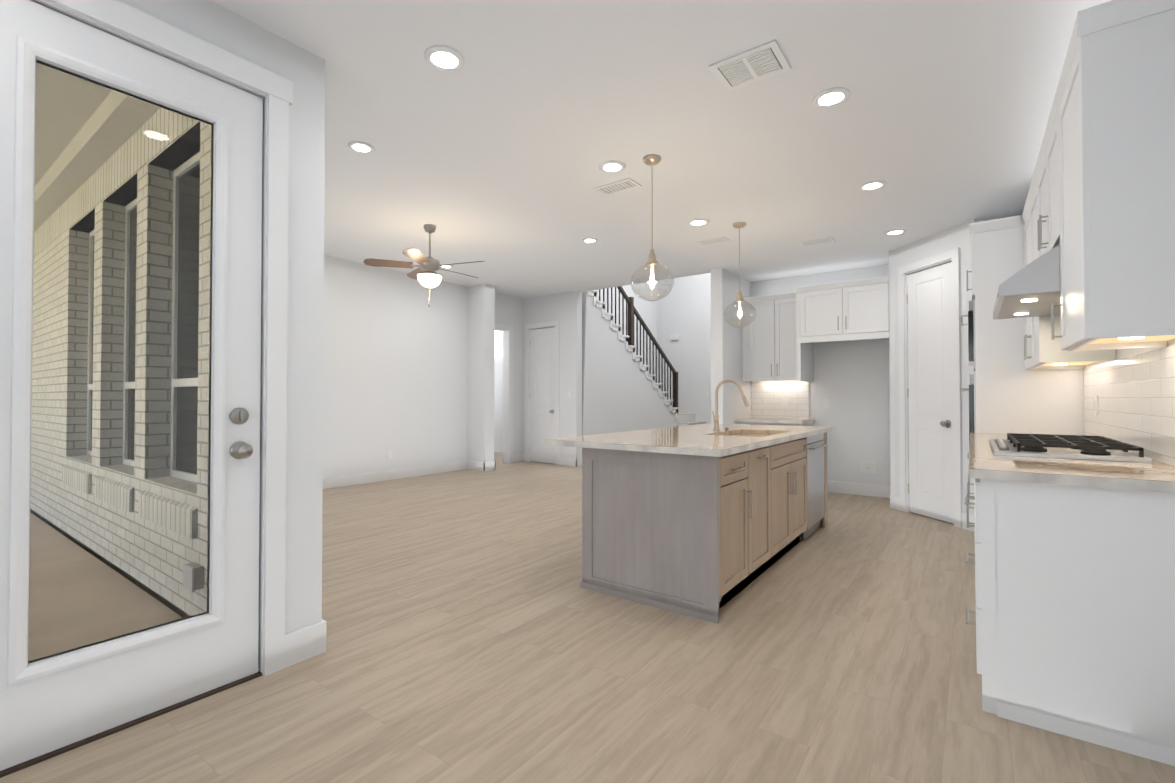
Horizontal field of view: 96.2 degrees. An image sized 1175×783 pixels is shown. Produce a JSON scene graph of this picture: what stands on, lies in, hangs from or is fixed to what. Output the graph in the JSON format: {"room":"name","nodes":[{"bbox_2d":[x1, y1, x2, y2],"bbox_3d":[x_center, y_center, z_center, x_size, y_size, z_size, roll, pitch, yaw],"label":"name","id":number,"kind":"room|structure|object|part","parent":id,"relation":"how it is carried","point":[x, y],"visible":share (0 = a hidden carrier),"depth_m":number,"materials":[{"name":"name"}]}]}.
{"room":"kitchen","nodes":[
{"label":"kitchen","id":0,"kind":"room"},
{"bbox_2d":[30,108,211,617],"bbox_3d":[-4.204,-0.256,4.421,6.850,3.240,0.155,-1,-1,36],"label":"brick wall","id":1,"kind":"structure","parent":0,"point":[60,470],"depth_m":3.72,"materials":[{"name":"white brick"}]},
{"bbox_2d":[183,562,203,591],"bbox_3d":[-2.041,0.957,2.730,0.130,0.120,0.051,-1,-1,36],"label":"box","id":2,"kind":"object","parent":1,"relation":"attached to","point":[192,570],"depth_m":2.70,"materials":[{"name":"silver metal"}]},
{"bbox_2d":[86,151,199,463],"bbox_3d":[-4.117,-0.285,4.541,6.850,3.020,0.140,-1,-1,36],"label":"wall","id":3,"kind":"structure","parent":0,"point":[199,151],"depth_m":4.05,"materials":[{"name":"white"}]},
{"bbox_2d":[87,152,199,481],"bbox_3d":[-3.218,-0.439,3.829,3.072,1.990,0.054,-1,-1,36],"label":"living room window","id":4,"kind":"structure","parent":3,"relation":"in","point":[188,417],"depth_m":3.40,"materials":[{"name":"white"}]},
{"bbox_2d":[119,0,324,633],"bbox_3d":[-2.466,-0.194,0.865,0.150,2.743,4.010,-1,-1,36],"label":"wall","id":5,"kind":"structure","parent":0,"point":[219,26],"depth_m":2.36,"materials":[{"name":"white paint"}]},
{"bbox_2d":[0,0,262,771],"bbox_3d":[-1.625,-0.038,1.898,0.130,2.436,0.828,-1,-1,36],"label":"patio door","id":6,"kind":"structure","parent":5,"relation":"in","point":[53,702],"depth_m":1.90,"materials":[{"name":"white"}]},
{"bbox_3d":[-1.655,-0.101,1.908,0.006,1.985,0.528,-1,-1,36],"label":"glass","id":7,"kind":"part","parent":6,"relation":"part of","materials":[{"name":"clear glass"}]},
{"bbox_2d":[0,0,292,777],"bbox_3d":[-1.670,-0.088,1.937,0.171,2.560,1.032,-1,-1,36],"label":"door frame","id":8,"kind":"structure","parent":5,"relation":"attached to","point":[139,25],"depth_m":2.24,"materials":[{"name":"white wood"}]},
{"bbox_2d":[323,255,521,477],"bbox_3d":[-2.813,-0.248,7.371,0.560,3.020,6.090,-1,-1,36],"label":"wall","id":9,"kind":"structure","parent":0,"point":[408,376],"depth_m":7.80,"materials":[{"name":"white paint"}]},
{"bbox_2d":[323,461,464,488],"bbox_3d":[-3.345,1.185,6.831,0.015,0.140,4.620,-1,-1,36],"label":"baseboard","id":10,"kind":"structure","parent":9,"relation":"attached to","point":[347,480],"depth_m":7.53,"materials":[{"name":"white"}]},
{"bbox_2d":[465,461,484,470],"bbox_3d":[-1.810,1.207,8.561,0.395,0.140,0.015,-1,-1,36],"label":"baseboard","id":11,"kind":"structure","parent":9,"relation":"attached to","point":[472,465],"depth_m":8.56,"materials":[{"name":"white"}]},
{"bbox_2d":[485,461,495,469],"bbox_3d":[-1.679,1.210,8.766,0.425,0.140,0.030,-1,-1,36],"label":"baseboard","id":12,"kind":"structure","parent":9,"relation":"attached to","point":[491,465],"depth_m":8.55,"materials":[{"name":"white"}]},
{"bbox_2d":[495,323,512,462],"bbox_3d":[-1.642,0.047,9.305,0.168,2.480,0.760,-1,-1,36],"label":"door frame","id":13,"kind":"structure","parent":9,"relation":"attached to","point":[507,330],"depth_m":9.53,"materials":[{"name":"white wood"}]},
{"bbox_2d":[513,454,524,461],"bbox_3d":[-1.277,1.222,9.654,0.030,0.140,0.260,-1,-1,36],"label":"baseboard","id":14,"kind":"structure","parent":9,"relation":"attached to","point":[518,457],"depth_m":9.69,"materials":[{"name":"white"}]},
{"bbox_2d":[494,330,502,452],"bbox_3d":[-1.719,-0.196,11.363,2.380,3.020,0.150,-1,-1,36],"label":"wall","id":15,"kind":"structure","parent":0,"point":[498,400],"depth_m":11.41,"materials":[{"name":"white paint"}]},
{"bbox_2d":[324,80,709,298],"bbox_3d":[-2.384,-1.814,6.936,6.850,0.100,6.020,-1,-1,36],"label":"ceiling","id":16,"kind":"structure","parent":0,"point":[397,189],"depth_m":5.43,"materials":[{"name":"white paint"}]},
{"bbox_2d":[348,141,374,152],"bbox_3d":[-1.668,-1.798,3.888,0.184,0.008,0.184,-1,-1,36],"label":"recessed light","id":17,"kind":"object","parent":16,"relation":"in","point":[360,147],"visible":1,"depth_m":3.88,"materials":[{"name":"white plastic"}]},
{"bbox_2d":[363,224,484,306],"bbox_3d":[-1.661,-1.339,5.699,1.256,0.879,1.216,-1,-1,36],"label":"ceiling fan","id":18,"kind":"object","parent":16,"relation":"hanging from","point":[425,274],"visible":1,"depth_m":5.57,"materials":[{"name":"brown metal"}]},
{"bbox_3d":[-1.695,-1.178,5.657,0.256,0.125,0.256,-1,-1,36],"label":"lamp shade","id":19,"kind":"part","parent":18,"relation":"part of","materials":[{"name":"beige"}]},
{"bbox_2d":[582,238,597,242],"bbox_3d":[0.028,-1.769,6.178,0.184,0.008,0.184,-1,-1,36],"label":"recessed light","id":20,"kind":"object","parent":16,"relation":"in","point":[589,240],"visible":1,"depth_m":6.17,"materials":[{"name":"white plastic"}]},
{"bbox_2d":[0,452,1174,782],"bbox_3d":[-0.682,1.299,6.378,10.211,0.100,15.050,-1,-1,36],"label":"floor","id":21,"kind":"structure","parent":0,"point":[476,634],"depth_m":2.21,"materials":[{"name":"beige wood"}]},
{"bbox_2d":[582,286,705,434],"bbox_3d":[1.184,-0.788,11.109,1.870,4.197,4.640,-1,-1,36],"label":"staircase","id":22,"kind":"structure","parent":21,"relation":"on","point":[622,390],"depth_m":10.16,"materials":[{"name":"white paint"}]},
{"bbox_3d":[0.966,-1.184,10.710,0.090,3.417,3.721,-1,-1,36],"label":"rail","id":23,"kind":"part","parent":22,"relation":"part of","materials":[{"name":"brown wood"}]},
{"bbox_2d":[580,431,829,623],"bbox_3d":[1.094,0.786,4.031,0.937,0.866,2.597,-1,-1,36],"label":"kitchen island","id":24,"kind":"object","parent":21,"relation":"on","point":[706,522],"depth_m":3.06,"materials":[{"name":"grey wood"}]},
{"bbox_2d":[542,423,831,458],"bbox_3d":[0.981,0.334,4.124,1.201,0.036,2.670,-1,-1,36],"label":"island countertop","id":25,"kind":"structure","parent":24,"relation":"on","point":[699,439],"depth_m":3.37,"materials":[{"name":"white stone"}]},
{"bbox_2d":[712,379,748,430],"bbox_3d":[1.190,0.110,4.292,0.301,0.417,0.254,-1,-1,36],"label":"faucet","id":26,"kind":"object","parent":25,"relation":"on","point":[716,417],"visible":1,"depth_m":4.29,"materials":[{"name":"brown metal"}]},
{"bbox_2d":[730,431,781,434],"bbox_3d":[1.245,0.452,4.035,0.454,0.226,0.844,-1,-1,36],"label":"sink","id":27,"kind":"object","parent":25,"relation":"in","point":[731,432],"depth_m":4.39,"materials":[{"name":"silver metal"}]},
{"bbox_2d":[800,433,828,541],"bbox_3d":[1.767,0.796,4.623,0.548,0.861,0.602,-1,-1,36],"label":"dishwasher","id":28,"kind":"object","parent":24,"relation":"in","point":[815,443],"depth_m":4.46,"materials":[{"name":"silver metal"}]},
{"bbox_2d":[734,381,814,425],"bbox_3d":[2.358,0.559,6.640,0.816,1.386,0.651,-1,-1,36],"label":"backsplash","id":29,"kind":"structure","parent":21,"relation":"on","point":[767,408],"depth_m":6.86,"materials":[{"name":"white tile"}]},
{"bbox_2d":[960,215,1083,494],"bbox_3d":[3.376,-0.032,4.151,0.705,2.505,0.762,-1,-1,36],"label":"tall cabinet","id":30,"kind":"object","parent":21,"relation":"on","point":[1008,392],"visible":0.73,"depth_m":3.92,"materials":[{"name":"white"}]},
{"bbox_2d":[969,477,1174,765],"bbox_3d":[1.882,0.760,2.027,0.625,0.865,0.568,-1,-1,36],"label":"base cabinet","id":31,"kind":"object","parent":21,"relation":"on","point":[1074,562],"depth_m":1.81,"materials":[{"name":"white wood"}]},
{"bbox_2d":[969,433,1174,492],"bbox_3d":[2.443,0.318,2.816,0.643,0.036,2.534,-1,-1,36],"label":"countertop","id":32,"kind":"structure","parent":31,"relation":"on","point":[1156,476],"depth_m":1.94,"materials":[{"name":"white stone"}]},
{"bbox_2d":[989,433,1151,462],"bbox_3d":[2.360,0.269,2.661,0.510,0.057,0.910,-1,-1,36],"label":"cooktop","id":33,"kind":"object","parent":32,"relation":"in","point":[1069,446],"visible":1,"depth_m":2.43,"materials":[{"name":"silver metal"}]},
{"bbox_2d":[522,270,710,457],"bbox_3d":[0.517,-1.422,8.633,4.170,5.400,0.150,-1,-1,36],"label":"wall","id":34,"kind":"structure","parent":0,"point":[564,309],"depth_m":9.17,"materials":[{"name":"white paint"}]},
{"bbox_2d":[530,327,554,463],"bbox_3d":[-0.824,0.068,9.491,0.614,2.418,0.107,-1,-1,36],"label":"closet door","id":35,"kind":"structure","parent":34,"relation":"in","point":[542,383],"depth_m":9.51,"materials":[{"name":"white wood"}]},
{"bbox_2d":[525,320,559,464],"bbox_3d":[-0.777,0.023,9.547,0.800,2.535,0.168,-1,-1,36],"label":"trim","id":36,"kind":"structure","parent":34,"relation":"attached to","point":[541,325],"depth_m":9.64,"materials":[{"name":"white wood"}]},
{"bbox_2d":[559,457,576,465],"bbox_3d":[-0.335,1.215,9.118,0.390,0.140,0.015,-1,-1,36],"label":"baseboard","id":37,"kind":"structure","parent":34,"relation":"attached to","point":[562,460],"depth_m":9.11,"materials":[{"name":"white"}]},
{"bbox_2d":[597,281,656,382],"bbox_3d":[0.409,-1.381,11.776,0.150,5.400,4.800,-1,-1,36],"label":"wall","id":38,"kind":"structure","parent":0,"point":[647,310],"depth_m":12.88,"materials":[{"name":"white paint"}]},
{"bbox_2d":[211,0,1111,282],"bbox_3d":[0.597,-1.735,2.358,3.361,0.377,10.000,-1,-1,36],"label":"ceiling","id":39,"kind":"structure","parent":0,"point":[937,120],"depth_m":2.81,"materials":[{"name":"white paint"}]},
{"bbox_2d":[424,46,464,71],"bbox_3d":[-0.663,-1.540,2.445,0.184,0.008,0.184,-1,-1,36],"label":"recessed light","id":40,"kind":"object","parent":39,"relation":"in","point":[445,58],"visible":1,"depth_m":2.44,"materials":[{"name":"white plastic"}]},
{"bbox_2d":[599,161,625,172],"bbox_3d":[0.168,-1.525,3.584,0.184,0.008,0.184,-1,-1,36],"label":"recessed light","id":41,"kind":"object","parent":39,"relation":"in","point":[612,166],"visible":1,"depth_m":3.57,"materials":[{"name":"white plastic"}]},
{"bbox_2d":[593,178,640,195],"bbox_3d":[0.222,-1.522,3.929,0.320,0.008,0.170,-1,-1,36],"label":"ceiling vent","id":42,"kind":"object","parent":39,"relation":"in","point":[618,186],"visible":1,"depth_m":3.92,"materials":[{"name":"white metal"}]},
{"bbox_2d":[631,154,673,300],"bbox_3d":[0.424,-1.062,3.453,0.282,0.938,0.282,-1,-1,36],"label":"pendant light","id":43,"kind":"object","parent":39,"relation":"hanging from","point":[652,160],"visible":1,"depth_m":3.44,"materials":[{"name":"clear glass"}]},
{"bbox_3d":[0.424,-0.709,3.449,0.282,0.233,0.282,-1,-1,36],"label":"globe","id":44,"kind":"part","parent":43,"relation":"part of"},
{"bbox_3d":[0.424,-0.749,3.449,0.034,0.150,0.033,-1,-1,36],"label":"bulb","id":45,"kind":"part","parent":43,"relation":"part of","materials":[{"name":"white glass"}]},
{"bbox_2d":[688,219,708,225],"bbox_3d":[0.993,-1.511,4.715,0.184,0.008,0.184,-1,-1,36],"label":"recessed light","id":46,"kind":"object","parent":39,"relation":"in","point":[697,222],"visible":1,"depth_m":4.71,"materials":[{"name":"white plastic"}]},
{"bbox_2d":[694,237,730,246],"bbox_3d":[1.260,-1.504,5.300,0.320,0.008,0.170,-1,-1,36],"label":"ceiling vent","id":47,"kind":"object","parent":39,"relation":"in","point":[713,241],"visible":1,"depth_m":5.29,"materials":[{"name":"white metal"}]},
{"bbox_2d":[724,222,755,327],"bbox_3d":[1.373,-1.045,4.754,0.282,0.938,0.282,-1,-1,36],"label":"pendant light","id":48,"kind":"object","parent":39,"relation":"hanging from","point":[739,226],"visible":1,"depth_m":4.74,"materials":[{"name":"clear glass"}]},
{"bbox_3d":[1.373,-0.692,4.749,0.282,0.233,0.282,-1,-1,36],"label":"globe","id":49,"kind":"part","parent":48,"relation":"part of"},
{"bbox_3d":[1.373,-0.732,4.750,0.034,0.150,0.033,-1,-1,36],"label":"bulb","id":50,"kind":"part","parent":48,"relation":"part of","materials":[{"name":"white glass"}]},
{"bbox_2d":[709,39,790,91],"bbox_3d":[0.773,-1.539,2.505,0.310,0.009,0.250,-1,-1,36],"label":"ceiling vent","id":51,"kind":"object","parent":39,"relation":"in","point":[754,65],"visible":1,"depth_m":2.49,"materials":[{"name":"white metal"}]},
{"bbox_2d":[798,237,834,246],"bbox_3d":[2.310,-1.504,5.314,0.320,0.008,0.170,-1,-1,36],"label":"ceiling vent","id":52,"kind":"object","parent":39,"relation":"in","point":[817,242],"visible":0.98,"depth_m":5.30,"materials":[{"name":"white metal"}]},
{"bbox_2d":[812,87,850,107],"bbox_3d":[1.277,-1.536,2.763,0.184,0.008,0.184,-1,-1,36],"label":"recessed light","id":53,"kind":"object","parent":39,"relation":"in","point":[831,97],"visible":1,"depth_m":2.75,"materials":[{"name":"white plastic"}]},
{"bbox_2d":[858,180,885,190],"bbox_3d":[2.108,-1.521,3.901,0.184,0.008,0.184,-1,-1,36],"label":"recessed light","id":54,"kind":"object","parent":39,"relation":"in","point":[872,185],"visible":1,"depth_m":3.89,"materials":[{"name":"white plastic"}]},
{"bbox_2d":[884,229,906,234],"bbox_3d":[2.918,-1.507,4.994,0.184,0.008,0.184,-1,-1,36],"label":"recessed light","id":55,"kind":"object","parent":39,"relation":"in","point":[895,231],"visible":1,"depth_m":4.98,"materials":[{"name":"white plastic"}]},
{"bbox_2d":[657,273,710,423],"bbox_3d":[3.439,-1.373,12.443,3.900,5.400,0.150,-1,-1,36],"label":"wall","id":56,"kind":"structure","parent":0,"point":[682,309],"depth_m":13.03,"materials":[{"name":"white paint"}]},
{"bbox_2d":[670,335,678,340],"bbox_3d":[2.178,-1.352,13.242,0.220,0.140,0.040,-1,-1,36],"label":"box","id":57,"kind":"object","parent":56,"relation":"attached to","point":[674,337],"visible":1,"depth_m":13.23,"materials":[{"name":"white plastic"}]},
{"bbox_2d":[711,268,749,423],"bbox_3d":[1.861,-0.117,6.793,0.150,2.743,0.990,-1,-1,36],"label":"wall","id":58,"kind":"structure","parent":0,"point":[726,339],"depth_m":6.47,"materials":[{"name":"white paint"}]},
{"bbox_2d":[750,264,890,485],"bbox_3d":[3.500,-0.123,6.316,3.361,2.743,0.150,-1,-1,36],"label":"wall","id":59,"kind":"structure","parent":0,"point":[852,381],"depth_m":6.43,"materials":[{"name":"white paint"}]},
{"bbox_2d":[782,397,787,405],"bbox_3d":[2.574,0.135,6.877,0.075,0.118,0.007,-1,-1,36],"label":"light switch","id":60,"kind":"object","parent":59,"relation":"attached to","point":[784,399],"depth_m":6.87,"materials":[{"name":"white plastic"}]},
{"bbox_2d":[742,276,889,381],"bbox_3d":[2.717,-0.677,6.388,1.711,1.108,0.661,-1,-1,36],"label":"upper cabinets","id":61,"kind":"object","parent":59,"relation":"attached to","point":[782,333],"visible":0.98,"depth_m":6.20,"materials":[{"name":"white"}]},
{"bbox_2d":[827,481,899,501],"bbox_3d":[3.232,1.179,6.392,0.920,0.140,0.015,-1,-1,36],"label":"baseboard","id":62,"kind":"structure","parent":59,"relation":"attached to","point":[884,491],"depth_m":6.34,"materials":[{"name":"white"}]},
{"bbox_2d":[860,462,875,473],"bbox_3d":[3.364,0.913,6.312,0.170,0.130,0.055,-1,-1,36],"label":"electrical outlet","id":63,"kind":"object","parent":59,"relation":"attached to","point":[867,467],"depth_m":6.31,"materials":[{"name":"white plastic"}]},
{"bbox_2d":[889,219,985,514],"bbox_3d":[3.537,-0.136,5.354,0.816,2.743,1.360,-1,-1,36],"label":"wall","id":64,"kind":"structure","parent":0,"point":[952,238],"depth_m":5.07,"materials":[{"name":"white paint"}]},
{"bbox_2d":[898,248,962,527],"bbox_3d":[3.368,-0.032,5.129,0.138,2.530,0.740,0,-1,-9],"label":"door frame","id":65,"kind":"structure","parent":64,"relation":"attached to","point":[953,256],"depth_m":5.03,"materials":[{"name":"white wood"}]},
{"bbox_2d":[907,262,953,523],"bbox_3d":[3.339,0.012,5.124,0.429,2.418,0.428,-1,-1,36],"label":"pantry door","id":66,"kind":"structure","parent":64,"relation":"in","point":[930,404],"depth_m":5.11,"materials":[{"name":"white wood"}]},
{"bbox_2d":[1085,338,1174,367],"bbox_3d":[1.849,-0.188,1.331,0.150,2.743,9.850,-1,-1,36],"label":"wall","id":67,"kind":"structure","parent":0,"point":[1122,353],"depth_m":2.64,"materials":[{"name":"white paint"}]},
{"bbox_2d":[993,245,1060,319],"bbox_3d":[2.386,-0.558,2.653,0.530,0.249,0.900,-1,-1,36],"label":"range hood","id":68,"kind":"object","parent":67,"relation":"attached to","point":[1032,289],"visible":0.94,"depth_m":2.41,"materials":[{"name":"silver metal"}]},
{"bbox_2d":[1034,100,1053,259],"bbox_3d":[2.472,-0.995,2.594,0.316,0.619,0.908,-1,-1,36],"label":"upper cabinet","id":69,"kind":"object","parent":67,"relation":"attached to","point":[1044,168],"depth_m":2.71,"materials":[{"name":"white wood"}]},
{"bbox_2d":[1022,173,1121,367],"bbox_3d":[3.032,-0.744,3.358,0.316,1.102,0.988,-1,-1,36],"label":"upper cabinet","id":70,"kind":"object","parent":67,"relation":"attached to","point":[1041,350],"depth_m":3.09,"materials":[{"name":"white wood"}]},
{"bbox_2d":[1094,396,1097,414],"bbox_3d":[3.160,0.088,3.274,0.009,0.118,0.075,-1,-1,36],"label":"light switch","id":71,"kind":"object","parent":67,"relation":"attached to","point":[1095,397],"depth_m":3.25,"materials":[{"name":"white plastic"}]},
{"bbox_2d":[1054,0,1174,347],"bbox_3d":[2.027,-0.761,1.981,0.316,1.102,0.598,-1,-1,36],"label":"upper cabinet","id":72,"kind":"object","parent":67,"relation":"attached to","point":[1099,207],"depth_m":1.78,"materials":[{"name":"white wood"}]},
{"bbox_2d":[1083,345,1174,466],"bbox_3d":[2.702,0.063,2.632,0.008,0.468,2.532,-1,-1,36],"label":"backsplash","id":73,"kind":"structure","parent":67,"relation":"attached to","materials":[{"name":"tile"}]},
{"label":"outside","id":74,"kind":"structure","parent":0,"visible":0},
{"bbox_2d":[34,63,160,231],"bbox_3d":[-7.150,-1.854,2.101,8.850,0.245,7.150,-1,-1,36],"label":"ceiling","id":75,"kind":"structure","parent":74,"point":[91,94],"depth_m":3.60,"materials":[{"name":"grey paint"}]},
{"bbox_2d":[28,512,182,660],"bbox_3d":[-7.150,1.281,2.060,8.850,0.105,7.150,-1,-1,36],"label":"floor","id":76,"kind":"structure","parent":74,"point":[89,596],"depth_m":3.13,"materials":[{"name":"concrete"}]}
]}

